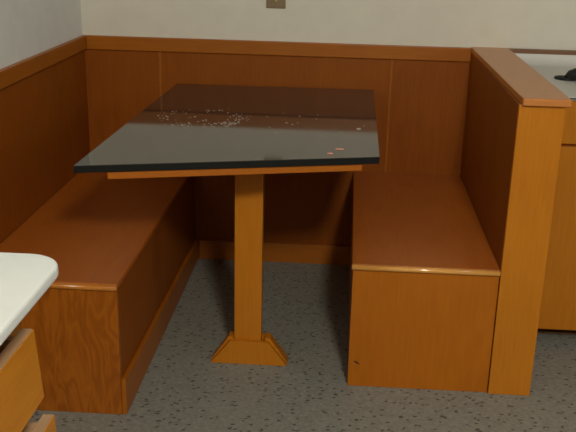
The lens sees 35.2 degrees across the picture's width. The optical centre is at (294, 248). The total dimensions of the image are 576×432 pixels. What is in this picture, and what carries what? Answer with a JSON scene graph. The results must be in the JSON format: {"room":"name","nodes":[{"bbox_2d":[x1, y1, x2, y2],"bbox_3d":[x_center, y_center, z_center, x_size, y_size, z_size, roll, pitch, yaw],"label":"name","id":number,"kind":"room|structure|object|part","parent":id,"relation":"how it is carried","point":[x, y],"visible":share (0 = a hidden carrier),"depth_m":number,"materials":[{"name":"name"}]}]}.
{"room":"kitchen dining nook","nodes":[
{"label":"kitchen dining nook","id":0,"kind":"room"},
{"bbox_2d":[0,0,82,68],"bbox_3d":[-1.035,-0.284,0.840,0.100,2.600,5.500,3,20,3],"label":"wall","id":1,"kind":"structure","parent":0,"point":[28,28],"depth_m":3.00,"materials":[{"name":"paint"}]},
{"bbox_2d":[0,35,86,89],"bbox_3d":[-0.889,-0.428,2.493,0.018,0.052,2.280,3,20,3],"label":"trim","id":2,"kind":"structure","parent":1,"relation":"attached to","point":[13,73],"depth_m":3.02,"materials":[{"name":"brown wood"}]},
{"bbox_2d":[0,50,89,243],"bbox_3d":[-0.905,-0.007,2.644,0.008,0.863,2.280,3,20,3],"label":"wall panel","id":3,"kind":"object","parent":1,"relation":"attached to","point":[44,121],"depth_m":3.08,"materials":[{"name":"brown wood"}]},
{"bbox_2d":[28,257,575,431],"bbox_3d":[0.962,1.039,1.239,4.162,0.060,5.600,3,20,3],"label":"floor","id":4,"kind":"structure","parent":0,"point":[305,309],"depth_m":2.79,"materials":[{"name":"plastic"}]},
{"bbox_2d":[0,323,55,431],"bbox_3d":[-0.742,0.849,0.306,0.633,0.845,2.528,3,20,3],"label":"base cabinet","id":5,"kind":"object","parent":4,"relation":"on","point":[21,387],"visible":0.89,"depth_m":1.27,"materials":[{"name":"brown wood"}]},
{"bbox_2d":[0,252,57,345],"bbox_3d":[-0.731,0.437,0.160,0.634,0.020,2.572,3,20,3],"label":"countertop","id":6,"kind":"structure","parent":5,"relation":"on","point":[24,278],"depth_m":1.24,"materials":[{"name":"white laminate"}]},
{"bbox_3d":[-0.398,0.418,1.207,0.020,0.161,0.500,3,20,3],"label":"drawer","id":7,"kind":"part","parent":5,"relation":"part of","materials":[{"name":"brown wood"}]},
{"bbox_2d":[0,172,198,414],"bbox_3d":[-0.657,0.060,3.158,0.444,0.400,1.315,3,20,3],"label":"bench","id":8,"kind":"object","parent":4,"relation":"on","point":[125,252],"visible":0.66,"depth_m":2.74,"materials":[{"name":"brown wood"}]},
{"bbox_3d":[-0.703,0.283,2.560,0.430,0.384,0.018,3,20,3],"label":"panel","id":9,"kind":"part","parent":8,"relation":"part of","materials":[{"name":"brown wood"}]},
{"bbox_3d":[-0.658,-0.123,3.100,0.430,0.016,1.300,3,20,3],"label":"seat","id":10,"kind":"part","parent":8,"relation":"part of","materials":[{"name":"brown wood"}]},
{"bbox_3d":[-0.458,0.072,3.163,0.018,0.384,1.288,3,20,3],"label":"panel","id":11,"kind":"part","parent":8,"relation":"part of","materials":[{"name":"brown wood"}]},
{"bbox_2d":[74,84,379,365],"bbox_3d":[-0.140,-0.071,3.065,0.802,0.735,1.302,3,20,3],"label":"dining table","id":12,"kind":"object","parent":4,"relation":"on","point":[249,149],"visible":1,"depth_m":2.80,"materials":[{"name":"black laminate"}]},
{"bbox_3d":[-0.141,0.032,2.839,0.086,0.694,0.040,3,20,3],"label":"post","id":13,"kind":"part","parent":12,"relation":"part of","materials":[{"name":"brown wood"}]},
{"bbox_2d":[157,109,364,132],"bbox_3d":[-0.111,-0.414,2.934,0.677,0.001,0.349,3,20,3],"label":"crumbs","id":14,"kind":"object","parent":12,"relation":"on","point":[189,109],"visible":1,"depth_m":2.88,"materials":[{"name":"beige food"}]},
{"bbox_2d":[347,172,500,391],"bbox_3d":[0.413,0.066,3.221,0.433,0.400,1.071,3,20,3],"label":"bench","id":15,"kind":"object","parent":4,"relation":"on","point":[424,271],"visible":1,"depth_m":2.76,"materials":[{"name":"brown wood"}]},
{"bbox_3d":[0.212,0.061,3.247,0.018,0.382,1.043,3,20,3],"label":"panel","id":16,"kind":"part","parent":15,"relation":"part of","materials":[{"name":"brown wood"}]},
{"bbox_3d":[0.382,0.248,2.738,0.427,0.382,0.018,3,20,3],"label":"panel","id":17,"kind":"part","parent":15,"relation":"part of","materials":[{"name":"brown wood"}]},
{"bbox_3d":[0.418,-0.116,3.163,0.432,0.018,1.057,3,20,3],"label":"seat","id":18,"kind":"part","parent":15,"relation":"part of","materials":[{"name":"brown wood"}]},
{"bbox_2d":[460,47,571,395],"bbox_3d":[0.703,-0.160,3.119,0.141,0.909,1.091,3,20,3],"label":"wall","id":19,"kind":"structure","parent":4,"relation":"on","point":[514,119],"depth_m":2.68,"materials":[{"name":"brown wood"}]},
{"bbox_3d":[0.695,-0.156,3.137,0.119,0.888,1.061,3,20,3],"label":"panel","id":20,"kind":"part","parent":19,"relation":"part of","materials":[{"name":"brown wood"}]},
{"bbox_2d":[538,100,575,331],"bbox_3d":[1.259,-0.163,3.267,0.973,0.842,0.723,3,20,3],"label":"base cabinet","id":21,"kind":"object","parent":4,"relation":"on","point":[558,302],"visible":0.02,"depth_m":3.00,"materials":[{"name":"brown wood"}]},
{"bbox_2d":[515,53,575,99],"bbox_3d":[1.271,-0.587,3.128,0.973,0.050,0.712,3,20,3],"label":"countertop","id":22,"kind":"structure","parent":21,"relation":"on","point":[548,66],"depth_m":3.43,"materials":[{"name":"grey laminate"}]},
{"bbox_2d":[554,68,575,80],"bbox_3d":[1.000,-0.596,3.100,0.222,0.053,0.064,12,22,26],"label":"tool","id":23,"kind":"object","parent":22,"relation":"on","point":[570,75],"visible":1,"depth_m":3.11,"materials":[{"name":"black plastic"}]},
{"bbox_3d":[0.942,-0.589,3.139,0.084,0.010,0.066,3,20,3],"label":"loop handle","id":24,"kind":"part","parent":23,"relation":"part of","materials":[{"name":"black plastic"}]},
{"bbox_2d":[537,330,575,334],"bbox_3d":[1.234,0.309,3.188,0.973,0.006,0.011,3,20,3],"label":"baseboard","id":25,"kind":"structure","parent":21,"relation":"attached to","point":[538,331],"depth_m":3.20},
{"bbox_3d":[0.985,-0.393,2.855,0.439,0.136,0.016,3,20,3],"label":"drawer","id":26,"kind":"part","parent":21,"relation":"part of","materials":[{"name":"brown wood"}]},
{"bbox_2d":[81,0,575,49],"bbox_3d":[1.162,-1.138,3.372,4.162,2.600,0.100,3,20,3],"label":"wall","id":27,"kind":"structure","parent":0,"point":[521,24],"depth_m":3.48,"materials":[{"name":"beige paint"}]},
{"bbox_2d":[85,49,159,151],"bbox_3d":[-0.686,-0.384,3.704,0.293,0.863,0.008,3,20,3],"label":"wall panel","id":28,"kind":"object","parent":27,"relation":"attached to","point":[121,84],"depth_m":3.61,"materials":[{"name":"brown wood"}]},
{"bbox_2d":[159,52,161,96],"bbox_3d":[-0.536,-0.374,3.697,0.008,0.858,0.010,3,20,3],"label":"trim","id":29,"kind":"structure","parent":27,"relation":"attached to","point":[160,80],"depth_m":3.58,"materials":[{"name":"brown wood"}]},
{"bbox_2d":[199,239,349,264],"bbox_3d":[-0.083,0.014,3.797,0.630,0.082,0.014,3,20,3],"label":"baseboard","id":30,"kind":"structure","parent":27,"relation":"attached to","point":[208,249],"depth_m":3.79,"materials":[{"name":"brown wood"}]},
{"bbox_2d":[161,52,390,256],"bbox_3d":[-0.084,-0.357,3.675,0.898,0.863,0.008,3,20,3],"label":"wall panel","id":31,"kind":"object","parent":27,"relation":"attached to","point":[308,207],"depth_m":3.68,"materials":[{"name":"brown wood"}]},
{"bbox_2d":[266,0,285,8],"bbox_3d":[-0.069,-0.972,3.449,0.074,0.116,0.016,3,20,3],"label":"switch plate","id":32,"kind":"object","parent":27,"relation":"attached to","point":[281,4],"visible":1,"depth_m":3.47,"materials":[{"name":"brown metal"}]},
{"bbox_2d":[86,35,471,61],"bbox_3d":[-0.067,-0.776,3.518,1.492,0.052,0.020,3,20,3],"label":"trim","id":33,"kind":"structure","parent":27,"relation":"attached to","point":[130,43],"depth_m":3.51,"materials":[{"name":"brown wood"}]},
{"bbox_2d":[384,59,392,172],"bbox_3d":[0.368,-0.334,3.653,0.008,0.858,0.010,3,20,3],"label":"trim","id":34,"kind":"structure","parent":27,"relation":"attached to","point":[391,69],"depth_m":3.58,"materials":[{"name":"brown wood"}]},
{"bbox_2d":[386,59,469,175],"bbox_3d":[0.520,-0.331,3.646,0.296,0.863,0.008,3,20,3],"label":"wall panel","id":35,"kind":"object","parent":27,"relation":"attached to","point":[428,105],"depth_m":3.57,"materials":[{"name":"brown wood"}]},
{"bbox_2d":[508,48,575,54],"bbox_3d":[1.291,-0.735,3.443,0.977,0.016,0.022,3,20,3],"label":"trim","id":36,"kind":"structure","parent":27,"relation":"attached to","point":[514,50],"depth_m":3.45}
]}

